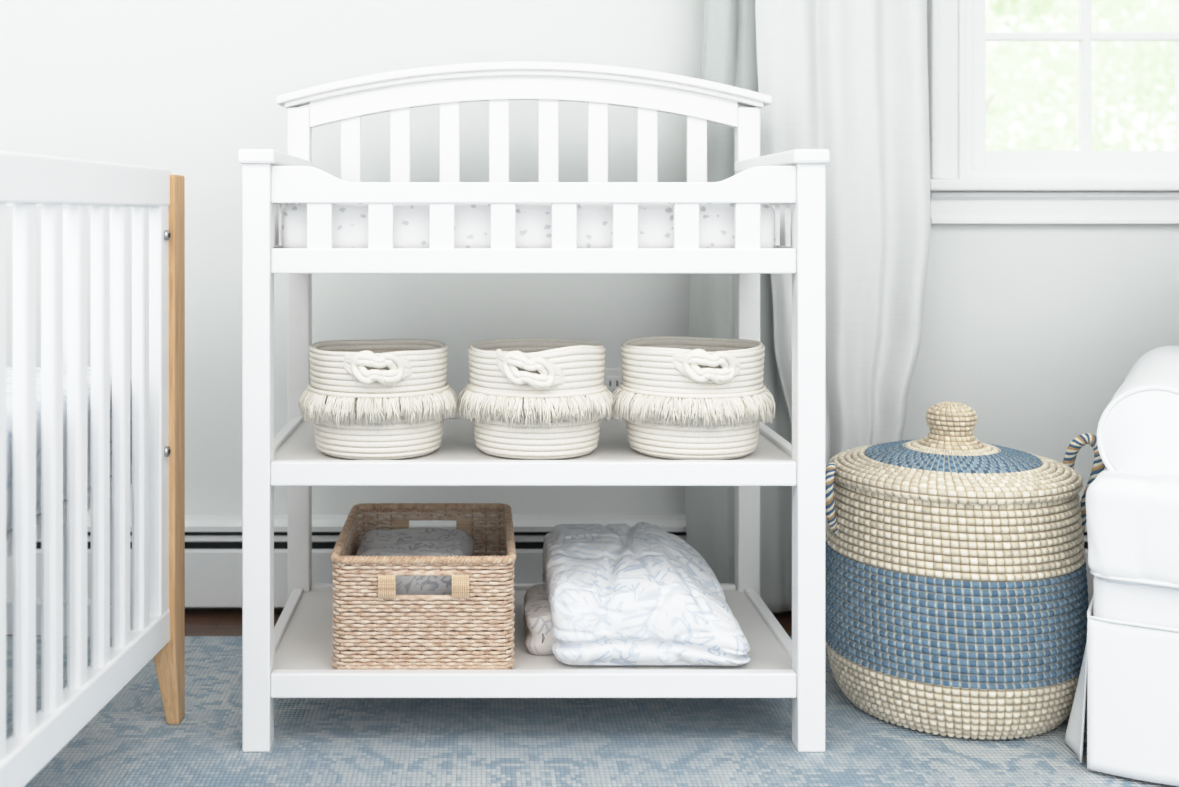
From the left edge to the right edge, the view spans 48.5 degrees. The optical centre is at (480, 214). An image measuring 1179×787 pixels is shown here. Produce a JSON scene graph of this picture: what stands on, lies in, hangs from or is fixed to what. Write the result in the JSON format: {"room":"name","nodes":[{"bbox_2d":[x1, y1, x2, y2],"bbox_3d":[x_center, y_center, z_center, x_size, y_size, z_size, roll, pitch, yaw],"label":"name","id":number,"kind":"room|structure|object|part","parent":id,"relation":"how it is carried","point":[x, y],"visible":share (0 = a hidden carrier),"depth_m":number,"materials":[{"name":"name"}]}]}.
{"room":"children's room","nodes":[
{"label":"children's room","id":0,"kind":"room"},
{"bbox_2d":[6,608,791,635],"bbox_3d":[0.300,0.882,0.420,5.600,0.052,5.140,0,0,0],"label":"floor","id":1,"kind":"structure","parent":0,"point":[198,621],"depth_m":2.74,"materials":[{"name":"brown wood"}]},
{"bbox_2d":[6,636,1178,786],"bbox_3d":[0.100,0.852,1.035,4.400,0.008,3.170,0,0,0],"label":"area rug","id":2,"kind":"object","parent":1,"relation":"on","point":[129,742],"visible":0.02,"depth_m":2.07,"materials":[{"name":"blue carpet"}]},
{"bbox_2d":[0,151,184,786],"bbox_3d":[-0.935,0.386,1.550,0.756,0.924,1.360,0,0,5],"label":"crib","id":3,"kind":"object","parent":2,"relation":"on","point":[75,437],"visible":1,"depth_m":1.80,"materials":[{"name":"white wood"}]},
{"bbox_3d":[-0.934,0.328,1.548,0.674,0.164,1.239,0,0,5],"label":"mattress","id":4,"kind":"part","parent":3,"relation":"part of","materials":[{"name":"white fabric"}]},
{"bbox_3d":[-0.581,0.675,1.519,0.030,0.055,1.260,0,0,5],"label":"rail","id":5,"kind":"part","parent":3,"relation":"part of","materials":[{"name":"white paint"}]},
{"bbox_3d":[-0.582,-0.045,1.511,0.030,0.062,1.285,0,0,5],"label":"rail","id":6,"kind":"part","parent":3,"relation":"part of","materials":[{"name":"white paint"}]},
{"bbox_3d":[-0.523,0.391,2.168,0.044,0.915,0.056,0,0,5],"label":"leg","id":7,"kind":"part","parent":3,"relation":"part of","materials":[{"name":"brown wood"}]},
{"bbox_2d":[238,61,829,751],"bbox_3d":[0.084,0.276,2.313,0.960,1.145,0.543,0,0,0],"label":"table","id":8,"kind":"object","parent":2,"relation":"on","point":[292,658],"visible":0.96,"depth_m":2.06,"materials":[{"name":"white paint"}]},
{"bbox_3d":[-0.355,0.383,2.072,0.044,0.930,0.044,0,0,0],"label":"post","id":9,"kind":"part","parent":8,"relation":"part of","materials":[{"name":"white paint"}]},
{"bbox_3d":[-0.353,-0.092,2.286,0.057,0.023,0.488,0,0,0],"label":"arm","id":10,"kind":"part","parent":8,"relation":"part of","materials":[{"name":"white paint"}]},
{"bbox_2d":[274,416,303,453],"bbox_3d":[-0.355,0.410,2.312,0.020,0.038,0.436,0,0,0],"label":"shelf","id":11,"kind":"object","parent":8,"relation":"attached to","point":[291,431],"depth_m":2.34,"materials":[{"name":"white paint"}]},
{"bbox_2d":[274,588,303,653],"bbox_3d":[-0.355,0.745,2.312,0.020,0.040,0.436,0,0,0],"label":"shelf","id":12,"kind":"object","parent":8,"relation":"attached to","point":[284,629],"depth_m":2.34,"materials":[{"name":"white paint"}]},
{"bbox_3d":[-0.355,0.319,2.550,0.043,1.058,0.040,0,0,0],"label":"post","id":13,"kind":"part","parent":8,"relation":"part of","materials":[{"name":"white paint"}]},
{"bbox_2d":[298,339,457,459],"bbox_3d":[-0.172,0.306,2.199,0.267,0.180,0.272,0,0,0],"label":"rope basket","id":14,"kind":"object","parent":8,"relation":"on","point":[376,399],"visible":1,"depth_m":2.10,"materials":[{"name":"fabric"}]},
{"bbox_2d":[330,503,515,669],"bbox_3d":[-0.093,0.640,2.279,0.303,0.186,0.399,0,0,0],"label":"wicker basket","id":15,"kind":"object","parent":8,"relation":"on","point":[491,617],"visible":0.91,"depth_m":2.09,"materials":[{"name":"wicker"}]},
{"bbox_2d":[347,528,475,658],"bbox_3d":[-0.118,0.647,2.256,0.223,0.156,0.310,0,0,0],"label":"folded blanket","id":16,"kind":"object","parent":15,"relation":"in","point":[404,541],"visible":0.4,"depth_m":2.24,"materials":[{"name":"grey fabric"}]},
{"bbox_3d":[-0.092,0.576,2.088,0.134,0.009,0.009,0,0,0],"label":"handle rod","id":17,"kind":"part","parent":15,"relation":"part of","materials":[{"name":"wicker"}]},
{"bbox_3d":[-0.092,0.615,2.088,0.134,0.009,0.009,0,0,0],"label":"handle rod","id":18,"kind":"part","parent":15,"relation":"part of","materials":[{"name":"wicker"}]},
{"bbox_3d":[-0.092,0.576,2.469,0.134,0.009,0.009,0,0,0],"label":"handle rod","id":19,"kind":"part","parent":15,"relation":"part of","materials":[{"name":"wicker"}]},
{"bbox_3d":[0.084,0.745,2.552,0.833,0.040,0.020,0,0,0],"label":"shelf rail","id":20,"kind":"part","parent":8,"relation":"part of","materials":[{"name":"white paint"}]},
{"bbox_3d":[0.084,-0.246,2.546,0.932,0.074,0.053,0,0,0],"label":"arched cap moulding","id":21,"kind":"part","parent":8,"relation":"part of","materials":[{"name":"white paint"}]},
{"bbox_3d":[0.084,-0.225,2.548,0.835,0.108,0.030,0,0,0],"label":"arched rail","id":22,"kind":"part","parent":8,"relation":"part of","materials":[{"name":"white paint"}]},
{"bbox_2d":[282,203,774,247],"bbox_3d":[0.077,0.022,2.300,0.805,0.089,0.403,0,0,0],"label":"changing pad","id":23,"kind":"object","parent":8,"relation":"on","point":[472,221],"visible":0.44,"depth_m":2.10,"materials":[{"name":"white fabric"}]},
{"bbox_3d":[0.084,-0.049,2.071,0.833,0.059,0.022,0,0,0],"label":"rail","id":24,"kind":"part","parent":8,"relation":"part of","materials":[{"name":"white paint"}]},
{"bbox_3d":[0.084,0.073,2.070,0.833,0.040,0.024,0,0,0],"label":"rail","id":25,"kind":"part","parent":8,"relation":"part of","materials":[{"name":"white paint"}]},
{"bbox_3d":[0.084,0.410,2.067,0.833,0.038,0.022,0,0,0],"label":"shelf rail","id":26,"kind":"part","parent":8,"relation":"part of","materials":[{"name":"white paint"}]},
{"bbox_3d":[0.084,0.745,2.067,0.833,0.040,0.022,0,0,0],"label":"shelf rail","id":27,"kind":"part","parent":8,"relation":"part of","materials":[{"name":"white paint"}]},
{"bbox_3d":[0.084,0.410,2.552,0.833,0.038,0.020,0,0,0],"label":"shelf rail","id":28,"kind":"part","parent":8,"relation":"part of","materials":[{"name":"white paint"}]},
{"bbox_2d":[458,338,614,458],"bbox_3d":[0.094,0.304,2.199,0.265,0.185,0.269,0,0,0],"label":"rope basket","id":29,"kind":"object","parent":8,"relation":"on","point":[524,398],"visible":1,"depth_m":2.10,"materials":[{"name":"fabric"}]},
{"bbox_2d":[523,522,750,665],"bbox_3d":[0.256,0.650,2.255,0.366,0.167,0.356,0,0,0],"label":"quilt","id":30,"kind":"object","parent":8,"relation":"on","point":[622,594],"visible":1,"depth_m":2.11,"materials":[{"name":"white fabric"}]},
{"bbox_2d":[612,336,775,459],"bbox_3d":[0.356,0.306,2.196,0.276,0.182,0.276,0,0,0],"label":"rope basket","id":31,"kind":"object","parent":8,"relation":"on","point":[678,397],"visible":1,"depth_m":2.10,"materials":[{"name":"fabric"}]},
{"bbox_3d":[0.522,0.319,2.550,0.043,1.058,0.040,0,0,0],"label":"post","id":32,"kind":"part","parent":8,"relation":"part of","materials":[{"name":"white paint"}]},
{"bbox_2d":[744,588,791,659],"bbox_3d":[0.522,0.745,2.312,0.020,0.040,0.436,0,0,0],"label":"rail","id":33,"kind":"object","parent":8,"relation":"attached to","point":[767,622],"depth_m":2.32,"materials":[{"name":"white paint"}]},
{"bbox_2d":[759,421,791,456],"bbox_3d":[0.522,0.410,2.312,0.020,0.038,0.436,0,0,0],"label":"rail","id":34,"kind":"object","parent":8,"relation":"attached to","point":[777,443],"depth_m":2.26,"materials":[{"name":"white paint"}]},
{"bbox_3d":[0.520,-0.092,2.286,0.057,0.023,0.488,0,0,0],"label":"arm","id":35,"kind":"part","parent":8,"relation":"part of","materials":[{"name":"white paint"}]},
{"bbox_3d":[0.523,0.073,2.312,0.022,0.040,0.436,0,0,0],"label":"rail","id":36,"kind":"part","parent":8,"relation":"part of","materials":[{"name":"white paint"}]},
{"bbox_3d":[0.522,0.383,2.072,0.044,0.930,0.044,0,0,0],"label":"post","id":37,"kind":"part","parent":8,"relation":"part of","materials":[{"name":"white paint"}]},
{"bbox_2d":[825,401,1104,739],"bbox_3d":[0.822,0.588,2.272,0.437,0.521,0.437,0,0,-31],"label":"hamper","id":38,"kind":"object","parent":2,"relation":"on","point":[956,593],"visible":0.95,"depth_m":2.10,"materials":[{"name":"beige wicker"}]},
{"bbox_3d":[0.608,0.491,2.265,0.035,0.130,0.072,0,0,0],"label":"handle","id":39,"kind":"part","parent":38,"relation":"part of","materials":[{"name":"beige"}]},
{"bbox_3d":[0.822,0.367,2.272,0.119,0.081,0.119,0,0,0],"label":"lid knob","id":40,"kind":"part","parent":38,"relation":"part of","materials":[{"name":"beige wicker"}]},
{"bbox_3d":[0.822,0.432,2.272,0.417,0.064,0.417,0,0,0],"label":"woven lid","id":41,"kind":"part","parent":38,"relation":"part of","materials":[{"name":"beige wicker"}]},
{"bbox_3d":[1.038,0.482,2.260,0.036,0.210,0.089,0,0,-36],"label":"handle","id":42,"kind":"part","parent":38,"relation":"part of","materials":[{"name":"beige"}]},
{"bbox_2d":[1064,346,1178,785],"bbox_3d":[1.463,0.388,2.137,0.863,0.921,0.828,0,0,30],"label":"armchair","id":43,"kind":"object","parent":2,"relation":"on","point":[1126,701],"visible":1,"depth_m":1.96,"materials":[{"name":"white fabric"}]},
{"bbox_2d":[1086,469,1178,589],"bbox_3d":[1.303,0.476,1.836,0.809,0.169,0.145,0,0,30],"label":"seat cushion","id":44,"kind":"object","parent":43,"relation":"on","point":[1132,515],"depth_m":1.95,"materials":[{"name":"white fabric"}]},
{"bbox_3d":[1.478,0.598,2.136,0.799,0.105,0.796,0,0,30],"label":"seat","id":45,"kind":"part","parent":43,"relation":"part of","materials":[{"name":"white fabric"}]},
{"bbox_3d":[1.226,0.426,2.321,0.174,0.326,0.705,0,0,30],"label":"arm","id":46,"kind":"part","parent":43,"relation":"part of","materials":[{"name":"white fabric"}]},
{"bbox_2d":[0,0,1178,513],"bbox_3d":[-0.280,-0.398,2.920,4.240,2.508,0.140,0,0,0],"label":"wall","id":47,"kind":"structure","parent":0,"point":[181,87],"depth_m":2.85,"materials":[{"name":"white paint"}]},
{"bbox_2d":[6,514,1093,607],"bbox_3d":[0.300,0.756,2.811,5.360,0.200,0.078,0,0,0],"label":"baseboard heater","id":48,"kind":"object","parent":47,"relation":"attached to","point":[213,542],"visible":0.11,"depth_m":2.77,"materials":[{"name":"white metal"}]},
{"bbox_3d":[0.300,0.779,2.781,5.360,0.130,0.019,0,0,0],"label":"panel","id":49,"kind":"part","parent":48,"relation":"part of","materials":[{"name":"white metal"}]},
{"bbox_2d":[603,368,622,413],"bbox_3d":[0.290,0.392,2.846,0.072,0.112,0.010,0,0,0],"label":"wall outlet","id":50,"kind":"object","parent":47,"relation":"attached to","point":[613,378],"visible":0.26,"depth_m":2.84,"materials":[{"name":"white plastic"}]},
{"bbox_2d":[606,376,620,389],"bbox_3d":[0.290,0.368,2.844,0.034,0.030,0.005,0,0,0],"label":"socket","id":51,"kind":"object","parent":50,"relation":"attached to","point":[612,382],"depth_m":2.84,"materials":[{"name":"white plastic"}]},
{"bbox_2d":[685,0,930,612],"bbox_3d":[1.450,-0.331,2.741,2.300,2.334,0.217,0,0,0],"label":"curtain","id":52,"kind":"object","parent":47,"relation":"hanging from","point":[848,79],"visible":0.57,"depth_m":2.66,"materials":[{"name":"fabric"}]},
{"bbox_3d":[0.565,-0.308,2.738,0.270,2.288,0.036,0,0,0],"label":"panel","id":53,"kind":"part","parent":52,"relation":"part of","materials":[{"name":"fabric"}]},
{"bbox_3d":[0.742,-0.308,2.664,0.353,2.288,0.062,0,0,0],"label":"panel","id":54,"kind":"part","parent":52,"relation":"part of","materials":[{"name":"fabric"}]},
{"bbox_2d":[930,0,939,178],"bbox_3d":[0.988,-0.715,2.828,0.020,1.275,0.016,0,0,0],"label":"bead","id":55,"kind":"object","parent":47,"relation":"attached to","point":[934,4],"visible":0.98,"depth_m":2.82,"materials":[{"name":"white paint"}]},
{"bbox_2d":[928,0,957,178],"bbox_3d":[1.018,-0.705,2.842,0.075,1.255,0.017,0,0,0],"label":"window frame","id":56,"kind":"structure","parent":47,"relation":"attached to","point":[948,8],"depth_m":2.83,"materials":[{"name":"white paint"}]},
{"bbox_2d":[958,0,965,178],"bbox_3d":[1.048,-0.674,2.832,0.016,1.195,0.008,0,0,0],"label":"bead","id":57,"kind":"object","parent":47,"relation":"attached to","point":[961,3],"visible":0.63,"depth_m":2.83,"materials":[{"name":"white paint"}]},
{"bbox_2d":[930,179,1178,190],"bbox_3d":[1.450,-0.065,2.885,0.970,0.026,0.170,0,0,0],"label":"stool","id":58,"kind":"object","parent":47,"relation":"on","point":[935,184],"visible":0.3,"depth_m":2.80,"materials":[{"name":"white paint"}]},
{"bbox_2d":[966,0,1178,178],"bbox_3d":[1.422,-0.664,2.908,0.736,1.175,0.124,0,0,0],"label":"window","id":59,"kind":"structure","parent":58,"relation":"on","point":[994,160],"depth_m":2.88,"materials":[{"name":"white paint"}]},
{"bbox_3d":[1.095,-0.399,2.897,0.045,0.606,0.035,0,0,0],"label":"sash","id":60,"kind":"part","parent":59,"relation":"part of","materials":[{"name":"white wood"}]},
{"bbox_3d":[1.450,-0.397,2.897,0.680,0.018,0.025,0,0,0],"label":"muntin","id":61,"kind":"part","parent":59,"relation":"part of","materials":[{"name":"white wood"}]},
{"bbox_3d":[1.346,-0.400,2.897,0.020,0.525,0.027,0,0,0],"label":"muntin","id":62,"kind":"part","parent":59,"relation":"part of","materials":[{"name":"white wood"}]},
{"bbox_3d":[1.562,-0.400,2.897,0.020,0.525,0.027,0,0,0],"label":"muntin","id":63,"kind":"part","parent":59,"relation":"part of","materials":[{"name":"white wood"}]},
{"bbox_2d":[931,192,1178,223],"bbox_3d":[1.450,-0.015,2.838,0.940,0.069,0.024,0,0,0],"label":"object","id":64,"kind":"object","parent":47,"relation":"attached to","point":[946,207],"visible":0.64,"depth_m":2.83,"materials":[{"name":"white paint"}]},
{"bbox_2d":[972,170,1178,178],"bbox_3d":[1.450,-0.088,2.910,0.754,0.021,0.120,0,0,0],"label":"window sill","id":65,"kind":"structure","parent":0,"point":[976,174],"depth_m":2.85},
{"label":"outside","id":66,"kind":"structure","parent":0,"visible":0},
{"bbox_3d":[4.000,1.798,18.200,32.000,0.100,27.700,0,0,0],"label":"lawn","id":67,"kind":"structure","parent":66,"visible":0},
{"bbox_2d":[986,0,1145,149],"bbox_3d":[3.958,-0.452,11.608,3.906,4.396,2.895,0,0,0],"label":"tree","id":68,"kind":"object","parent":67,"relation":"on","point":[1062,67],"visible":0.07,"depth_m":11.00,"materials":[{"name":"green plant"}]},
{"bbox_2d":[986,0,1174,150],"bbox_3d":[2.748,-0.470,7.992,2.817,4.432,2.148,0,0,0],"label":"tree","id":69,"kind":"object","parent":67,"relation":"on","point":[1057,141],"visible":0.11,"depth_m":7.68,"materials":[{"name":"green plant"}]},
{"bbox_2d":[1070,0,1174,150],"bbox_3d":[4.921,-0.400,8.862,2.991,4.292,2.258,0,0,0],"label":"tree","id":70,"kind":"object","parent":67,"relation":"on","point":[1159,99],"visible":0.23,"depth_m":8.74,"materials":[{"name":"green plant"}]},
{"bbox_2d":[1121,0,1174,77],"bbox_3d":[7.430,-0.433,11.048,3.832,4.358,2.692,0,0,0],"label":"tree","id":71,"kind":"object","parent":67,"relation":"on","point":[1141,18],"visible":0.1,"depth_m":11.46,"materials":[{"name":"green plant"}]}
]}

